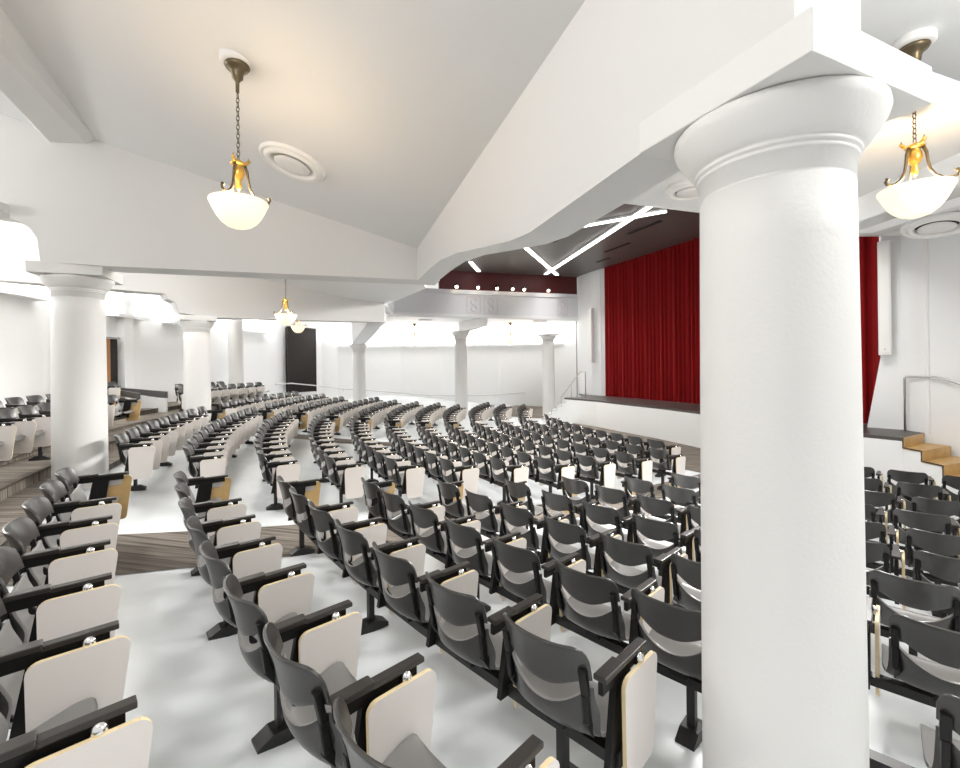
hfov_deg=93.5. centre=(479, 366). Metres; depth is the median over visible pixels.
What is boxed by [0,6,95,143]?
ceiling beam
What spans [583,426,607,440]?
chair
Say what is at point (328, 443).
chair
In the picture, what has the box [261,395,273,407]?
chair
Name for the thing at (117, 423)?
floor
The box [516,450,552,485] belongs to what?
chair
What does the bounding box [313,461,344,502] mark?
rail
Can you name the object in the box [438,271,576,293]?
wall
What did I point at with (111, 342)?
door
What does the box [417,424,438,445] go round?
chair
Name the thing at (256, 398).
chair
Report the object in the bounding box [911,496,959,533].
chair
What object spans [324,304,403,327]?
ceiling
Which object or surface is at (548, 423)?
chair
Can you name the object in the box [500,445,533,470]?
chair
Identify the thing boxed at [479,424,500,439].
chair
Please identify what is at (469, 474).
chair
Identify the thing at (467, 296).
panel
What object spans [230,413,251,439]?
chair
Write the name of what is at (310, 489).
chair
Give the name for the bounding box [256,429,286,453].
chair
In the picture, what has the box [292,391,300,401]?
chair
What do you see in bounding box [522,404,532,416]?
chair
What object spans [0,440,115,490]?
trim
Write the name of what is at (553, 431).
chair
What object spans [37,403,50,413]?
chair
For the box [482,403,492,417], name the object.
chair
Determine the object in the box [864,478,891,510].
chair
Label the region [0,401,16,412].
chair
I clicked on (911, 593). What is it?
chair
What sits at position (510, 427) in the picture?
chair
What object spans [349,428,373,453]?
chair
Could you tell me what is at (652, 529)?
chair
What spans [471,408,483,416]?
chair
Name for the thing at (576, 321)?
trim
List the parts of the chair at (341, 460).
backrest, seat, armrest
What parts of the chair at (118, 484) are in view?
backrest, seat, arm post, armrest, hinge plate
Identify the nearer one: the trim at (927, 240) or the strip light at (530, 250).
the trim at (927, 240)
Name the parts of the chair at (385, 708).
backrest, seat, arm post, armrest, hinge knob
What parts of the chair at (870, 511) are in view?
backrest, armrest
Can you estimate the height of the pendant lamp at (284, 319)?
1.464 m
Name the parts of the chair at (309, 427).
armrest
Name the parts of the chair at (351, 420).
armrest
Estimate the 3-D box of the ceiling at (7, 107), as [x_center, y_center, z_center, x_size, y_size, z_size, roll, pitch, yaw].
[-7.709,-3.823,3.017,8.730,2.000,4.714,-1,0,-9]
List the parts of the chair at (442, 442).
backrest, seat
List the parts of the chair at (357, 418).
armrest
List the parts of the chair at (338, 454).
backrest, seat, armrest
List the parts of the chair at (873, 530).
backrest, armrest, arm post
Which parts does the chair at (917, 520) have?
seat, backrest, armrest, arm post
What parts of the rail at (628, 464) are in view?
leg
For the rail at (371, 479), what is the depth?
8.18 m
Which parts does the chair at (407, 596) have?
backrest, seat, arm post, armrest, hinge knob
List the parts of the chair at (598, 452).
backrest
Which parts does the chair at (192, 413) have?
backrest, armrest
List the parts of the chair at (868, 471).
backrest, armrest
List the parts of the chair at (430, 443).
backrest, seat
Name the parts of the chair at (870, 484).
backrest, armrest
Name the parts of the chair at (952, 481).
seat, backrest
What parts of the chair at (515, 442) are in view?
backrest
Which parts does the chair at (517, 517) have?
backrest, seat, arm post, armrest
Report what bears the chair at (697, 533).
on the rail at (884, 631)
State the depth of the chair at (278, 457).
6.29 m
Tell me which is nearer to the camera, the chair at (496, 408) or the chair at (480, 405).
the chair at (496, 408)
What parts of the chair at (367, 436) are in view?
armrest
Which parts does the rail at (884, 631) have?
leg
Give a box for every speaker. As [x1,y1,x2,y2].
[588,308,594,362]
[877,240,891,354]
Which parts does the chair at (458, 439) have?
backrest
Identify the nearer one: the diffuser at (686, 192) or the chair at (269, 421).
the diffuser at (686, 192)
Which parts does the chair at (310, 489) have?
backrest, seat, arm post, armrest, hinge plate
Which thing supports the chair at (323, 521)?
on the rail at (372, 622)
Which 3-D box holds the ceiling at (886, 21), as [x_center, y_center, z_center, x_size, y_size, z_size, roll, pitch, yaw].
[3.595,-2.548,2.625,4.550,0.260,7.250,-1,0,0]
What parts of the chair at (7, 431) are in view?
armrest, seat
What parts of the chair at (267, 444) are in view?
backrest, armrest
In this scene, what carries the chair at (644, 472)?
on the rail at (599, 469)
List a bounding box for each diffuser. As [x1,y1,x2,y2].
[274,155,309,175]
[677,186,698,197]
[917,221,957,234]
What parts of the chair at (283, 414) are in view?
backrest, armrest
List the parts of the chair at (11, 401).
backrest, armrest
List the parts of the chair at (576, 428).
backrest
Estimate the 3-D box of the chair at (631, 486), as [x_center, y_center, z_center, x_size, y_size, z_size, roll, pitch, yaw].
[2.234,1.782,6.191,0.499,0.570,0.554,-1,0,-39]
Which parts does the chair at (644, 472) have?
backrest, seat, arm post, armrest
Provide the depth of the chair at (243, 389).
15.60 m
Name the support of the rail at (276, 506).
on the floor at (205, 705)
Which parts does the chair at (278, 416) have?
backrest, armrest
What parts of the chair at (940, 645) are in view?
seat, backrest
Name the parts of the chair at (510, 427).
backrest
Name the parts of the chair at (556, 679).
backrest, seat, arm post, armrest, hinge knob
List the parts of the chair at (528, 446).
backrest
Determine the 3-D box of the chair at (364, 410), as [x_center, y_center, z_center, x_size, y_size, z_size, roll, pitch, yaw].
[-3.466,1.635,14.217,0.499,0.568,0.554,-1,0,-4]
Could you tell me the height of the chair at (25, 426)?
0.568 m
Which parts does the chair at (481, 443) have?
backrest, seat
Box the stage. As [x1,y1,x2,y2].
[564,394,921,484]
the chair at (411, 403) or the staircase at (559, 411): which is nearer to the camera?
the chair at (411, 403)
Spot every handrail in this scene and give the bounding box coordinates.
[561,372,585,397]
[903,376,959,430]
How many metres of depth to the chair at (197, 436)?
6.73 m
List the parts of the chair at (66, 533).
backrest, seat, armrest, hinge knob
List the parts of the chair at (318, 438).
armrest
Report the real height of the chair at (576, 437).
0.568 m
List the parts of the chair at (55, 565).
backrest, seat, arm post, armrest, hinge knob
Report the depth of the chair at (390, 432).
9.88 m
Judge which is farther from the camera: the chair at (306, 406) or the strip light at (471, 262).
the strip light at (471, 262)
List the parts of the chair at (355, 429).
armrest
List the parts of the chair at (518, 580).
backrest, seat, arm post, armrest, hinge knob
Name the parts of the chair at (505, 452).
backrest, seat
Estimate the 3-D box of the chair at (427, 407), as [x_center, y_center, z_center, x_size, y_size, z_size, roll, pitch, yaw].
[-1.771,1.768,16.694,0.499,0.568,0.554,-1,0,5]
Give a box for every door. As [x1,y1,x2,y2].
[106,337,119,384]
[285,326,316,392]
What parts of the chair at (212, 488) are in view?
backrest, arm post, seat, armrest, hinge plate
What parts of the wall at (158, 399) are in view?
panel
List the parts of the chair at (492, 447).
backrest, seat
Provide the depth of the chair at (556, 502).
4.89 m
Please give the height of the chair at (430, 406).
0.568 m
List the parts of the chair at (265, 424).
backrest, armrest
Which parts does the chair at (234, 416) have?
backrest, armrest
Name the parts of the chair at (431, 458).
backrest, seat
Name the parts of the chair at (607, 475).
backrest, seat, arm post, armrest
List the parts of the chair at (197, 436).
backrest, armrest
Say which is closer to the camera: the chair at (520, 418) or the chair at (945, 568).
the chair at (945, 568)
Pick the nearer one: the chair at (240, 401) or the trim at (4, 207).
the trim at (4, 207)
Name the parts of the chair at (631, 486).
backrest, seat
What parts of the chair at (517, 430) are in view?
backrest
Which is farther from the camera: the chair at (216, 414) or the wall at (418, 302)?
the wall at (418, 302)
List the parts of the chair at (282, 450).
backrest, armrest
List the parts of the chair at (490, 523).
backrest, seat, arm post, armrest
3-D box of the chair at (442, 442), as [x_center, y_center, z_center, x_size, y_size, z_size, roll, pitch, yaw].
[-0.604,1.754,9.322,0.499,0.568,0.554,-1,0,-23]
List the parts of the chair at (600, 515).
backrest, seat, arm post, armrest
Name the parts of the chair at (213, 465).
backrest, seat, arm post, armrest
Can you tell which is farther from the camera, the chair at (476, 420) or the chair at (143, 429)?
the chair at (476, 420)
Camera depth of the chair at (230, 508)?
3.73 m
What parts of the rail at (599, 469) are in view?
rail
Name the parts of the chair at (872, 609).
arm post, armrest, hinge knob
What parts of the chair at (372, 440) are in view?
armrest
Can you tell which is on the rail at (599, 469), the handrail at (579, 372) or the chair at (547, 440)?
the chair at (547, 440)
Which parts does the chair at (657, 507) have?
backrest, seat, arm post, armrest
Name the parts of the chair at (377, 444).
backrest, seat, armrest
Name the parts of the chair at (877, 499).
backrest, seat, armrest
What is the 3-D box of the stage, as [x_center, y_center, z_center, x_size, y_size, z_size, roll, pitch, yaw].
[7.059,1.805,15.268,4.024,1.030,13.842,-1,0,-19]
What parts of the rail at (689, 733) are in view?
leg, leg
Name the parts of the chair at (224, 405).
backrest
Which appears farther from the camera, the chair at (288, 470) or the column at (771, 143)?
the chair at (288, 470)
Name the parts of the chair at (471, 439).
backrest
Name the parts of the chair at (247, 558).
backrest, seat, arm post, armrest, hinge knob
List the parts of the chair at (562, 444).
backrest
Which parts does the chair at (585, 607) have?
backrest, seat, arm post, armrest, hinge knob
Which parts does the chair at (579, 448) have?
backrest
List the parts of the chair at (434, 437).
backrest, seat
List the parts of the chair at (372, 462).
backrest, seat, armrest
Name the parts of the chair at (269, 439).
backrest, armrest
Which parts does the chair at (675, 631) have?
backrest, seat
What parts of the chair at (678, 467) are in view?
backrest, seat, arm post, armrest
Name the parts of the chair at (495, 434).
backrest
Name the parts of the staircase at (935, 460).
edge trim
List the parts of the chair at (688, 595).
backrest, seat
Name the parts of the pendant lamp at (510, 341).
lamp shade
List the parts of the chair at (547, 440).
backrest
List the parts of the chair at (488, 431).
backrest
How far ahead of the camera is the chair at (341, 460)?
6.67 m
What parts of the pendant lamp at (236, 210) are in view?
arm, chain, lamp shade, crown, arm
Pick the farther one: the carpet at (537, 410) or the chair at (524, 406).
the carpet at (537, 410)
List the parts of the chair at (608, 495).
backrest, seat, arm post, armrest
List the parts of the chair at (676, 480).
backrest, seat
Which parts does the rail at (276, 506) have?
leg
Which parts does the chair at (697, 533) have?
backrest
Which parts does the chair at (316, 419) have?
armrest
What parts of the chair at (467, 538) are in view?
backrest, seat, arm post, armrest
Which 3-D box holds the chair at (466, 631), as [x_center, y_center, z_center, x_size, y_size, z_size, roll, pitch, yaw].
[0.005,1.370,2.386,0.499,0.570,0.554,-1,0,-43]
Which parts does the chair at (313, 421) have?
armrest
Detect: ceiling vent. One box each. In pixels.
[259,141,325,182]
[418,319,431,321]
[533,320,546,322]
[604,243,630,251]
[626,221,661,233]
[664,178,698,199]
[900,212,959,238]
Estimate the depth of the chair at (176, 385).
13.41 m
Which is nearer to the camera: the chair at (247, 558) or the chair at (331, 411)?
the chair at (247, 558)
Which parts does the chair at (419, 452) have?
backrest, seat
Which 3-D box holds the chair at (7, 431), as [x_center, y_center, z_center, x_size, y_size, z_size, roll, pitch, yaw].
[-5.977,0.858,5.621,0.499,0.568,0.554,-1,0,-26]
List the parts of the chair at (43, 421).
backrest, armrest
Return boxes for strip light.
[468,260,480,271]
[524,247,558,274]
[544,206,651,274]
[585,208,666,226]
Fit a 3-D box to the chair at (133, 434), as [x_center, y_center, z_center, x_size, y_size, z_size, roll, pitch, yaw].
[-4.919,1.204,6.663,0.499,0.568,0.554,-1,0,-25]
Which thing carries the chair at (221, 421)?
on the rail at (246, 442)
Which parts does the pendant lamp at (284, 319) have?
lamp shade, crown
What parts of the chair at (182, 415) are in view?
backrest, armrest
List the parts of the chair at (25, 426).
backrest, armrest, seat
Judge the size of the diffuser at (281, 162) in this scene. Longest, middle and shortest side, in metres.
0.400 x 0.400 x 0.022 m
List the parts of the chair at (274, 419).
backrest, armrest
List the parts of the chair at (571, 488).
backrest, seat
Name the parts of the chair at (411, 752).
backrest, seat, armrest, hinge knob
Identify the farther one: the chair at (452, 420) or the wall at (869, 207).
the chair at (452, 420)
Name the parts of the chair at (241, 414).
backrest, armrest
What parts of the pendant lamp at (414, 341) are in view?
lamp shade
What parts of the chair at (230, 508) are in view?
backrest, seat, armrest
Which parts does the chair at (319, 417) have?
armrest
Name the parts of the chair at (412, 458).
backrest, seat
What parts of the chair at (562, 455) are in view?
backrest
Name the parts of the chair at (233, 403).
backrest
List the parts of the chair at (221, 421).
backrest, armrest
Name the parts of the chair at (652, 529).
backrest, seat, arm post, armrest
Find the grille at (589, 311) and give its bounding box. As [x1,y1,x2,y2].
[588,310,590,360]
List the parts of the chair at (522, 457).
backrest, seat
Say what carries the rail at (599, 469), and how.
on the floor at (205, 705)
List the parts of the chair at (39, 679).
backrest, seat, arm post, armrest, hinge knob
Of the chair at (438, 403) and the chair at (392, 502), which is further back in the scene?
the chair at (438, 403)
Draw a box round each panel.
[466,296,480,313]
[484,297,497,313]
[557,300,567,315]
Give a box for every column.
[25,260,122,488]
[176,314,216,419]
[228,319,243,402]
[349,343,368,403]
[451,330,469,413]
[537,333,558,415]
[639,6,931,767]
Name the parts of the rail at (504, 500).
rail, leg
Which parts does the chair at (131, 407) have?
backrest, seat, arm post, armrest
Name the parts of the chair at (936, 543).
seat, backrest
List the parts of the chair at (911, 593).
seat, backrest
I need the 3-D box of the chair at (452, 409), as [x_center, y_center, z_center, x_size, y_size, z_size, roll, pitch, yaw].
[-0.896,1.820,17.028,0.499,0.568,0.554,-1,0,7]
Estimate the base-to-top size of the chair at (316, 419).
0.568 m
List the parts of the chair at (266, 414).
backrest, arm post, armrest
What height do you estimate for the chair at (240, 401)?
0.568 m
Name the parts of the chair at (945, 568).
seat, backrest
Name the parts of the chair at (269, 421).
backrest, armrest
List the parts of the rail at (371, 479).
rail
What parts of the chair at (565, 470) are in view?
backrest, seat, arm post, armrest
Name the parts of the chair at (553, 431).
backrest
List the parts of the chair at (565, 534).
backrest, seat, arm post, armrest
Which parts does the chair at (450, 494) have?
arm post, backrest, armrest, seat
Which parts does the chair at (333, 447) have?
backrest, armrest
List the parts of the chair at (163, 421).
backrest, armrest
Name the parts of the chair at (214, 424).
backrest, armrest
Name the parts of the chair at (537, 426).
backrest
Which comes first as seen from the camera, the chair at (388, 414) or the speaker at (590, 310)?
the chair at (388, 414)
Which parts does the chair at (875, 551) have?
backrest, seat, armrest, arm post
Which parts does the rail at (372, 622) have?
leg, leg, leg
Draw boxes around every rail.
[28,416,126,460]
[128,461,172,490]
[191,567,333,767]
[212,394,266,409]
[232,425,262,457]
[262,445,290,509]
[275,383,524,395]
[289,520,622,767]
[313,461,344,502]
[354,449,407,505]
[373,515,914,767]
[389,446,445,482]
[423,442,507,504]
[445,512,935,707]
[451,438,561,492]
[476,434,603,499]
[526,429,670,489]
[526,518,917,682]
[548,426,671,476]
[554,456,641,493]
[567,508,952,615]
[628,505,957,617]
[674,502,958,571]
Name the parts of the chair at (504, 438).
backrest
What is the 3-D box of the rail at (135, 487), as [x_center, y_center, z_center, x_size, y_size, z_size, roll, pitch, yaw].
[-5.569,1.544,8.307,0.336,0.325,5.175,-1,0,-21]
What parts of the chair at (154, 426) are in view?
backrest, armrest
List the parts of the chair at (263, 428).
backrest, armrest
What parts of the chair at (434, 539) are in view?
backrest, seat, arm post, armrest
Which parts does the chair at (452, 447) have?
backrest, seat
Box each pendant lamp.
[208,48,270,229]
[273,279,296,324]
[291,321,305,332]
[410,323,418,343]
[506,322,514,343]
[876,27,959,218]
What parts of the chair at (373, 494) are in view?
backrest, arm post, armrest, seat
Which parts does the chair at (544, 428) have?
backrest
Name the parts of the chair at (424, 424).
armrest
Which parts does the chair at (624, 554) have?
backrest, seat, arm post, armrest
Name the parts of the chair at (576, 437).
backrest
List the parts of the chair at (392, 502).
backrest, seat, armrest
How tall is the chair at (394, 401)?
0.568 m
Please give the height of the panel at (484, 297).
0.750 m
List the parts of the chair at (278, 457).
backrest, armrest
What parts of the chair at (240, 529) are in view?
backrest, seat, arm post, armrest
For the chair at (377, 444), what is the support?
on the rail at (371, 479)
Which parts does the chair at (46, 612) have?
backrest, seat, arm post, armrest, hinge knob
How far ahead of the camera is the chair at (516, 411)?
15.65 m
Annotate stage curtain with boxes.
[604,236,880,423]
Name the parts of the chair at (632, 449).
backrest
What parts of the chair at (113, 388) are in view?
backrest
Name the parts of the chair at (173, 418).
backrest, armrest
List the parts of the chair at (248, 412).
backrest, armrest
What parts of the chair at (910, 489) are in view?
seat, backrest, armrest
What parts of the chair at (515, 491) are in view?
arm post, backrest, seat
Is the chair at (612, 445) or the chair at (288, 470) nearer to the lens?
the chair at (288, 470)
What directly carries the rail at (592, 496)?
on the floor at (205, 705)
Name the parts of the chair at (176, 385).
backrest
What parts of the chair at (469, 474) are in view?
backrest, seat, armrest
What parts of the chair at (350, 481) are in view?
backrest, seat, arm post, armrest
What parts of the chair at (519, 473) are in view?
backrest, seat, arm post, armrest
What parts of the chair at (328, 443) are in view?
armrest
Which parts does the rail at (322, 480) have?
leg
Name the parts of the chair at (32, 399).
backrest, armrest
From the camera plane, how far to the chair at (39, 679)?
1.63 m
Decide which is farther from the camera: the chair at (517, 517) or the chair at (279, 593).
the chair at (517, 517)
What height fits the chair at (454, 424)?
0.568 m
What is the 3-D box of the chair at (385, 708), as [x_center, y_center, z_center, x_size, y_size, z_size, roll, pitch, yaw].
[-0.535,1.274,1.739,0.499,0.570,0.554,-1,0,-44]
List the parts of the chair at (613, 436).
backrest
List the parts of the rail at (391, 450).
rail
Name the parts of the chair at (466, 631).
backrest, seat, arm post, armrest, hinge knob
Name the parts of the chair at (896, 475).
seat, backrest, armrest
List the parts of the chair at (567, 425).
backrest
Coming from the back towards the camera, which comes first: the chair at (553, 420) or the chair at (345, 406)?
the chair at (345, 406)
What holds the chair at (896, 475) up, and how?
on the rail
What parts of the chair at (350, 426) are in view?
armrest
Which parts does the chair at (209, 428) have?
backrest, armrest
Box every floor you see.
[0,403,237,465]
[0,409,224,501]
[0,443,135,545]
[6,395,959,767]
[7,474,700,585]
[114,401,211,417]
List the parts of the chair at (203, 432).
backrest, armrest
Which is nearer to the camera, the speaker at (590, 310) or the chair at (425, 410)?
the chair at (425, 410)
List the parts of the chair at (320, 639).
backrest, seat, arm post, armrest, hinge knob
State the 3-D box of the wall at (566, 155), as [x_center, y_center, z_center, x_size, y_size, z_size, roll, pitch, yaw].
[0.154,-1.829,4.292,0.320,1.735,5.950,-1,0,-19]
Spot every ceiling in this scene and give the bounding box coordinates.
[0,0,584,247]
[0,90,48,140]
[0,221,425,303]
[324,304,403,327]
[385,312,577,327]
[451,204,699,276]
[625,72,959,212]
[859,186,959,236]
[861,0,959,81]
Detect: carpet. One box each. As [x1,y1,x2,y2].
[256,433,427,447]
[507,405,544,417]
[573,423,895,496]
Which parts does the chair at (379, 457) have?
backrest, seat, armrest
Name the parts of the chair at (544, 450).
backrest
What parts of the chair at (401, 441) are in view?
backrest, seat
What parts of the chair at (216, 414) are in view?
backrest, arm post, armrest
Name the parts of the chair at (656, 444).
backrest, armrest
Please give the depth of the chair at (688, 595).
3.09 m
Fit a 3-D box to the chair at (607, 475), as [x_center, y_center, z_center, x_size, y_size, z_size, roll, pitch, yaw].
[2.004,1.826,7.947,0.499,0.570,0.554,-1,0,-32]
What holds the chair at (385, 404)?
on the rail
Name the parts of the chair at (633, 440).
backrest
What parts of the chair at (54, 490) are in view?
backrest, seat, armrest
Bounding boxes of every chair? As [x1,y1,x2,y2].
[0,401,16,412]
[0,408,44,453]
[0,422,24,460]
[0,546,120,643]
[0,597,130,739]
[0,695,152,767]
[1,517,117,586]
[4,397,35,417]
[17,405,50,446]
[22,496,118,548]
[26,395,50,414]
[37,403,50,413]
[39,479,121,549]
[45,394,50,401]
[54,467,131,518]
[107,382,120,401]
[107,395,140,420]
[108,403,121,426]
[113,433,154,479]
[125,428,162,469]
[136,424,170,462]
[147,420,178,455]
[157,417,186,450]
[167,414,194,444]
[173,471,230,518]
[174,384,182,403]
[174,482,246,536]
[177,388,183,408]
[177,411,202,437]
[178,497,260,559]
[182,444,225,488]
[185,516,282,586]
[186,409,209,428]
[187,438,226,463]
[192,433,228,470]
[197,406,225,422]
[198,429,230,465]
[199,540,314,635]
[204,425,233,459]
[210,421,237,453]
[211,385,226,403]
[216,381,224,388]
[216,418,242,448]
[219,384,235,402]
[220,401,237,415]
[223,415,246,443]
[223,574,361,720]
[228,384,244,400]
[229,400,244,412]
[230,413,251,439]
[237,383,252,399]
[237,399,251,408]
[237,410,257,436]
[243,408,263,432]
[245,397,262,413]
[246,383,261,398]
[250,406,273,422]
[254,396,266,413]
[254,438,290,461]
[254,444,294,483]
[255,382,268,397]
[255,433,287,454]
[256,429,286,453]
[256,450,300,498]
[259,426,286,439]
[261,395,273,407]
[262,422,287,440]
[263,622,436,767]
[265,403,280,416]
[266,419,289,444]
[269,394,280,403]
[270,416,292,443]
[271,401,286,413]
[274,414,295,439]
[276,475,320,523]
[277,393,287,402]
[279,400,294,417]
[279,412,298,435]
[284,392,294,402]
[285,399,298,416]
[286,409,307,428]
[289,487,358,560]
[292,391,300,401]
[292,397,304,411]
[297,405,313,425]
[299,396,310,405]
[303,404,318,419]
[306,395,316,406]
[307,426,332,437]
[307,429,333,445]
[307,433,336,453]
[308,501,386,584]
[309,402,322,414]
[309,422,331,434]
[309,437,341,469]
[311,420,332,430]
[312,442,347,479]
[313,394,322,401]
[313,417,333,434]
[315,401,328,418]
[316,415,334,437]
[317,447,355,489]
[319,393,328,401]
[320,400,332,416]
[320,412,340,431]
[323,453,365,498]
[326,398,337,406]
[328,408,343,428]
[333,397,343,404]
[333,407,347,426]
[333,697,559,767]
[335,519,425,615]
[337,405,351,423]
[339,396,348,408]
[342,404,355,416]
[347,402,359,416]
[348,422,369,432]
[348,424,371,439]
[349,419,369,434]
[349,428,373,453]
[351,417,369,426]
[351,431,377,461]
[352,401,363,416]
[353,414,371,432]
[354,435,382,467]
[357,400,368,408]
[358,410,373,430]
[358,439,389,473]
[361,477,406,521]
[362,409,375,427]
[363,399,373,407]
[365,444,398,480]
[366,407,378,425]
[368,398,377,405]
[369,406,382,423]
[372,541,478,655]
[373,449,410,488]
[374,397,382,405]
[374,404,385,421]
[378,403,389,417]
[381,487,444,544]
[382,402,393,410]
[383,421,402,433]
[383,455,424,498]
[384,417,401,426]
[384,423,404,445]
[386,413,402,427]
[386,426,408,451]
[387,400,397,407]
[388,429,412,457]
[389,411,403,427]
[392,399,401,405]
[392,409,405,427]
[392,433,418,457]
[394,408,407,425]
[397,436,426,459]
[398,406,410,423]
[401,405,413,421]
[404,441,435,464]
[406,403,416,419]
[408,500,480,568]
[410,402,419,410]
[413,445,447,480]
[414,401,423,408]
[414,418,430,431]
[415,414,430,425]
[415,421,434,441]
[416,412,430,420]
[417,410,431,420]
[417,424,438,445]
[420,409,432,426]
[420,427,442,447]
[422,407,434,424]
[425,406,436,422]
[425,430,449,450]
[425,450,461,481]
[425,571,551,708]
[429,405,439,420]
[430,433,456,453]
[432,403,443,418]
[436,402,445,410]
[437,478,476,519]
[438,437,466,459]
[438,456,478,497]
[442,413,456,420]
[442,415,457,426]
[443,411,457,419]
[443,419,458,434]
[444,516,526,600]
[446,422,465,441]
[447,408,459,422]
[447,441,477,465]
[449,425,470,443]
[450,406,461,422]
[453,405,463,420]
[454,427,476,443]
[456,404,466,418]
[458,445,491,479]
[459,430,483,448]
[465,489,526,536]
[467,434,492,450]
[468,411,482,418]
[468,414,483,431]
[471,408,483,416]
[471,419,488,436]
[472,450,508,486]
[473,407,484,420]
[475,422,494,437]
[475,437,503,455]
[476,405,486,420]
[479,404,489,418]
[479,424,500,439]
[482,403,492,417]
[484,427,506,442]
[486,402,494,415]
[486,441,516,472]
[489,456,528,485]
[491,430,514,445]
[491,535,585,632]
[493,414,508,432]
[495,407,506,414]
[497,417,514,432]
[499,405,509,419]
[499,501,568,563]
[500,433,524,449]
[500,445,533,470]
[502,404,511,417]
[502,421,520,435]
[502,612,656,767]
[503,478,548,515]
[507,423,526,437]
[510,436,538,454]
[514,426,534,439]
[516,411,530,425]
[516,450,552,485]
[517,412,532,428]
[521,428,543,444]
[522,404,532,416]
[522,416,539,430]
[523,440,553,458]
[528,419,545,432]
[531,431,556,448]
[534,422,549,434]
[535,455,574,492]
[538,444,569,472]
[541,424,561,437]
[541,489,600,547]
[543,435,570,451]
[543,515,621,577]
[544,413,559,427]
[549,426,572,442]
[551,417,567,428]
[554,559,664,654]
[556,419,572,430]
[556,438,585,466]
[556,449,591,481]
[559,476,604,513]
[560,430,585,444]
[563,421,583,434]
[572,423,595,446]
[572,432,598,452]
[573,442,605,472]
[576,453,615,487]
[581,500,647,542]
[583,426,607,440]
[587,436,616,462]
[592,446,626,478]
[594,484,650,522]
[595,429,621,449]
[599,532,687,605]
[604,439,636,466]
[610,432,638,451]
[614,451,652,481]
[621,476,655,510]
[624,443,658,473]
[627,435,650,457]
[630,588,701,680]
[632,514,700,563]
[636,494,698,546]
[647,439,680,465]
[648,447,685,474]
[661,484,700,520]
[668,472,700,504]
[670,553,700,610]
[687,505,700,529]
[694,529,700,562]
[864,467,883,491]
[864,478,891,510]
[864,490,905,528]
[865,504,887,542]
[865,521,898,572]
[865,541,905,609]
[867,596,880,695]
[869,570,959,631]
[881,614,959,701]
[884,469,935,500]
[892,509,959,558]
[895,482,950,516]
[901,528,959,579]
[906,550,959,610]
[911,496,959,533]
[920,694,959,767]
[937,475,959,500]
[954,490,959,516]
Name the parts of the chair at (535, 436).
backrest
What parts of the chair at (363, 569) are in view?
backrest, seat, arm post, armrest, hinge knob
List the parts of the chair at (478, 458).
backrest, seat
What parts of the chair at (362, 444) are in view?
backrest, seat, armrest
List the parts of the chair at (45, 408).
armrest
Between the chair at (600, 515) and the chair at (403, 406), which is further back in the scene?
the chair at (403, 406)
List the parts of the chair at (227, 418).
backrest, armrest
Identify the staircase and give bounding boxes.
[542,401,565,421]
[902,433,959,499]
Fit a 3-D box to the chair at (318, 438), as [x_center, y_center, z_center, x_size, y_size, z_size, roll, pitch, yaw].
[-3.141,1.532,8.898,0.499,0.568,0.554,-1,0,-21]
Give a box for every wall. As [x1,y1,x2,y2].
[0,113,439,284]
[0,231,383,322]
[0,283,321,407]
[120,388,167,411]
[321,322,576,407]
[351,303,385,343]
[388,288,577,320]
[417,0,860,280]
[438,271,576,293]
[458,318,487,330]
[577,269,601,396]
[601,268,605,395]
[858,153,959,232]
[867,236,902,429]
[901,233,959,456]
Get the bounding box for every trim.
[0,202,8,212]
[0,287,50,300]
[0,407,216,462]
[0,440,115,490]
[0,459,119,545]
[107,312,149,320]
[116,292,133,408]
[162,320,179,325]
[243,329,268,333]
[338,342,564,346]
[418,291,573,316]
[576,321,577,396]
[926,239,930,433]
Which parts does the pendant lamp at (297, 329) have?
lamp shade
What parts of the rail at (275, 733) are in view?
leg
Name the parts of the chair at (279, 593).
backrest, seat, arm post, armrest, hinge knob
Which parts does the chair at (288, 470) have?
backrest, seat, arm post, armrest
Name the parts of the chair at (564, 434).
backrest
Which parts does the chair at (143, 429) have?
backrest, armrest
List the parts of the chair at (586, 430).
backrest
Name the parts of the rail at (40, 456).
leg, rail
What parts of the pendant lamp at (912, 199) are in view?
arm, arm, crown, chain, lamp shade, arm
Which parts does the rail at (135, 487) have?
leg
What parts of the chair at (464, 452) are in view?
backrest, seat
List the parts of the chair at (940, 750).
seat, backrest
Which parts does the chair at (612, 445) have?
backrest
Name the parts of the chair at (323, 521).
backrest, seat, arm post, armrest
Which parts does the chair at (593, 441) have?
backrest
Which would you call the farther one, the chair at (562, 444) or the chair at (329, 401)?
the chair at (329, 401)
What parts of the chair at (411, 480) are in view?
backrest, seat, arm post, armrest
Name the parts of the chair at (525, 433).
backrest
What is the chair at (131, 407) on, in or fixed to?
on the rail at (40, 456)
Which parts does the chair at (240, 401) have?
backrest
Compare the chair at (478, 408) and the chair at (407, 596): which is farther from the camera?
the chair at (478, 408)
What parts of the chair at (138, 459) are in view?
backrest, seat, arm post, armrest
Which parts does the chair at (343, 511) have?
backrest, seat, arm post, armrest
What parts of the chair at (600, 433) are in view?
backrest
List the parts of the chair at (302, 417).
backrest, armrest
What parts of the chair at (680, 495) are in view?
backrest, seat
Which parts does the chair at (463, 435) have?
backrest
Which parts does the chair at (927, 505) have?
seat, backrest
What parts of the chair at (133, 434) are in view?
backrest, armrest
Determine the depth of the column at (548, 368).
21.15 m
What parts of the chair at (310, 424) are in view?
armrest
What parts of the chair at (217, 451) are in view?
backrest, armrest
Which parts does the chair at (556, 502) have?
backrest, seat, arm post, armrest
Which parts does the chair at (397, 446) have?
backrest, seat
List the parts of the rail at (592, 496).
leg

